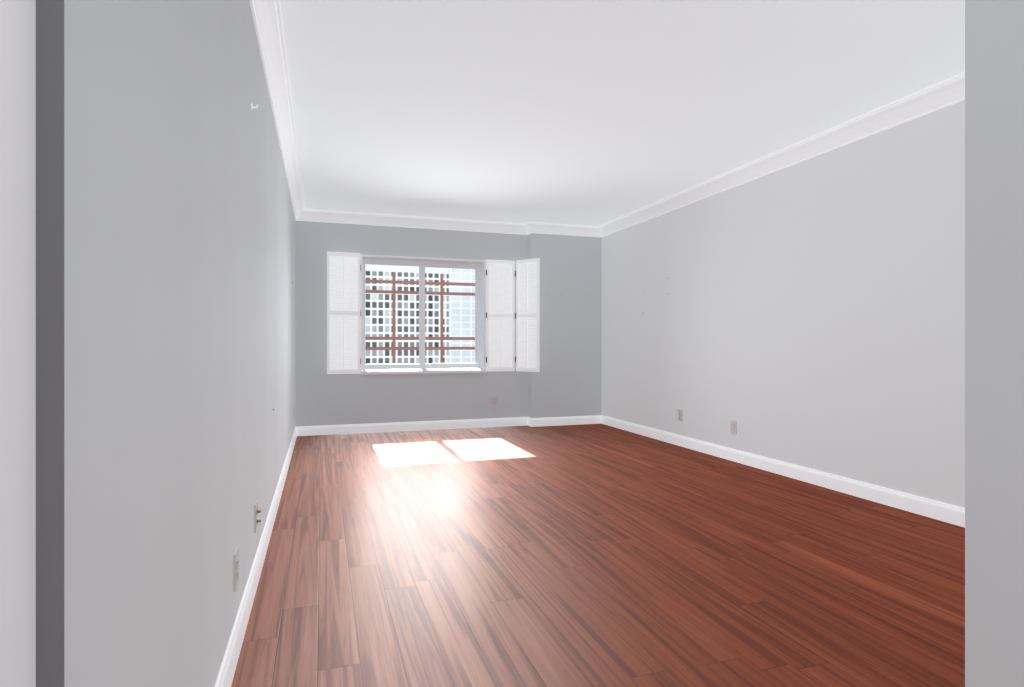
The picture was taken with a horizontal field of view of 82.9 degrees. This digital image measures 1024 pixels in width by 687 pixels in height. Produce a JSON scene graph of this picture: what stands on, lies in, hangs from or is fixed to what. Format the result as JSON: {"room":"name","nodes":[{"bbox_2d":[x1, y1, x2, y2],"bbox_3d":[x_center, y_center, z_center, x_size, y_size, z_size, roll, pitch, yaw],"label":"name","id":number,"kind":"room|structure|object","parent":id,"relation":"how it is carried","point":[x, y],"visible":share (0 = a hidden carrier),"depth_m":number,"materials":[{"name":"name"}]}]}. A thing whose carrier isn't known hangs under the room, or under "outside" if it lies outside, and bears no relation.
{"room":"empty living room","nodes":[
{"label":"empty living room","id":0,"kind":"room"},
{"bbox_2d":[36,0,63,686],"bbox_3d":[-0.498,-0.220,0.625,0.025,2.440,0.002,0,0,-18],"label":"wall","id":1,"kind":"structure","parent":0,"point":[49,343],"depth_m":0.62,"materials":[{"name":"grey paint"}]},
{"bbox_2d":[0,0,294,686],"bbox_3d":[-1.237,-0.220,2.593,0.200,2.440,8.300,0,0,-18],"label":"wall","id":2,"kind":"structure","parent":0,"point":[179,302],"depth_m":0.95,"materials":[{"name":"paint"}]},
{"bbox_2d":[234,548,238,591],"bbox_3d":[-0.891,0.730,1.876,0.009,0.116,0.072,0,0,-18],"label":"electrical outlet","id":3,"kind":"object","parent":2,"relation":"attached to","point":[236,567],"visible":1,"depth_m":1.86,"materials":[{"name":"white plastic"}]},
{"bbox_2d":[215,427,298,686],"bbox_3d":[-1.405,0.949,3.449,0.015,0.102,5.930,0,0,-18],"label":"baseboard","id":4,"kind":"structure","parent":2,"relation":"attached to","point":[225,676],"depth_m":2.16,"materials":[{"name":"white wood"}]},
{"bbox_2d":[254,501,260,532],"bbox_3d":[-1.072,0.730,2.448,0.022,0.116,0.072,0,0,-18],"label":"outlet","id":5,"kind":"object","parent":2,"relation":"attached to","point":[256,512],"visible":1,"depth_m":2.44,"materials":[{"name":"white plastic"}]},
{"bbox_2d":[249,0,964,237],"bbox_3d":[0.298,-1.384,4.009,3.600,0.113,5.930,0,0,-18],"label":"crown molding","id":6,"kind":"structure","parent":2,"relation":"attached to","point":[267,18],"depth_m":4.20,"materials":[{"name":"white"}]},
{"bbox_2d":[295,221,527,426],"bbox_3d":[-0.678,-0.220,6.977,4.000,2.440,0.320,0,0,-18],"label":"wall","id":7,"kind":"structure","parent":0,"point":[322,397],"depth_m":6.55,"materials":[{"name":"grey paint"}]},
{"bbox_2d":[299,417,526,435],"bbox_3d":[-1.053,0.949,6.677,2.640,0.102,0.015,0,0,-18],"label":"baseboard","id":8,"kind":"structure","parent":7,"relation":"attached to","point":[516,421],"depth_m":6.63,"materials":[{"name":"white wood"}]},
{"bbox_2d":[360,254,486,374],"bbox_3d":[-1.038,-0.325,6.806,1.450,1.339,0.320,0,0,-18],"label":"window unit","id":9,"kind":"structure","parent":7,"relation":"in","point":[478,266],"depth_m":6.87,"materials":[{"name":"white plastic"}]},
{"bbox_2d":[492,396,497,405],"bbox_3d":[-0.206,0.690,6.959,0.072,0.116,0.009,0,0,-18],"label":"electrical outlet","id":10,"kind":"object","parent":7,"relation":"attached to","point":[494,400],"visible":1,"depth_m":6.96,"materials":[{"name":"white plastic"}]},
{"bbox_2d":[486,260,514,371],"bbox_3d":[-0.138,-0.333,6.968,0.352,1.335,0.031,0,0,-18],"label":"window shutter","id":11,"kind":"object","parent":7,"relation":"attached to","point":[500,318],"visible":1,"depth_m":6.96,"materials":[{"name":"white wood"}]},
{"bbox_2d":[516,258,539,371],"bbox_3d":[0.184,-0.333,6.896,0.352,1.335,0.031,0,0,42],"label":"window shutter","id":12,"kind":"object","parent":7,"relation":"attached to","point":[528,316],"visible":1,"depth_m":6.89,"materials":[{"name":"white wood"}]},
{"bbox_2d":[528,233,601,417],"bbox_3d":[0.660,-0.220,7.181,0.930,2.440,0.130,0,0,-18],"label":"wall","id":13,"kind":"structure","parent":0,"point":[566,381],"depth_m":7.12,"materials":[{"name":"grey paint"}]},
{"bbox_2d":[527,415,598,426],"bbox_3d":[0.658,0.949,7.114,0.915,0.102,0.035,0,0,-18],"label":"baseboard","id":14,"kind":"structure","parent":13,"relation":"attached to","point":[573,420],"depth_m":7.08,"materials":[{"name":"white wood"}]},
{"bbox_2d":[231,424,964,686],"bbox_3d":[0.615,1.060,3.044,4.400,0.120,8.600,0,0,-18],"label":"floor","id":15,"kind":"structure","parent":0,"point":[592,555],"depth_m":2.52,"materials":[{"name":"laminate"}]},
{"bbox_2d":[279,0,964,225],"bbox_3d":[0.615,-1.500,3.044,4.400,0.120,8.600,0,0,-18],"label":"ceiling","id":16,"kind":"structure","parent":0,"point":[588,112],"depth_m":3.29,"materials":[{"name":"white paint"}]},
{"bbox_2d":[602,100,964,507],"bbox_3d":[2.072,-0.220,4.697,0.200,2.440,6.370,0,0,-18],"label":"wall","id":17,"kind":"structure","parent":0,"point":[809,313],"depth_m":4.09,"materials":[{"name":"grey paint"}]},
{"bbox_2d":[678,409,682,421],"bbox_3d":[1.643,0.700,5.667,0.009,0.116,0.072,0,0,-18],"label":"electrical outlet","id":18,"kind":"object","parent":17,"relation":"attached to","point":[680,414],"visible":1,"depth_m":5.66,"materials":[{"name":"white plastic"}]},
{"bbox_2d":[730,420,736,433],"bbox_3d":[1.883,0.710,4.935,0.009,0.116,0.072,0,0,-18],"label":"electrical outlet","id":19,"kind":"object","parent":17,"relation":"attached to","point":[733,426],"visible":1,"depth_m":4.93,"materials":[{"name":"white plastic"}]},
{"bbox_2d":[599,415,964,527],"bbox_3d":[2.022,0.949,4.507,0.015,0.102,5.800,0,0,-18],"label":"baseboard","id":20,"kind":"structure","parent":17,"relation":"attached to","point":[942,511],"depth_m":4.09,"materials":[{"name":"white wood"}]},
{"bbox_2d":[965,0,1023,686],"bbox_3d":[1.207,-0.220,0.107,0.120,2.440,2.050,0,0,-18],"label":"wall","id":21,"kind":"structure","parent":0,"point":[994,343],"depth_m":1.02,"materials":[{"name":"grey paint"}]},
{"label":"outside","id":22,"kind":"structure","parent":0,"visible":0},
{"bbox_2d":[365,264,474,363],"bbox_3d":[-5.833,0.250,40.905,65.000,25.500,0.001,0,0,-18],"label":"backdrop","id":23,"kind":"structure","parent":22,"point":[408,322],"depth_m":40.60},
{"bbox_3d":[-1.858,-0.333,6.403,0.352,1.335,0.031,0,0,-18],"label":"window shutter","id":24,"kind":"object","parent":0,"visible":0},
{"bbox_2d":[327,252,359,373],"bbox_3d":[-1.846,-0.333,6.368,0.352,1.335,0.031,0,0,-18],"label":"window shutter","id":25,"kind":"object","parent":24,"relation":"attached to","point":[343,312],"visible":1,"depth_m":6.37,"materials":[{"name":"white wood"}]}
]}

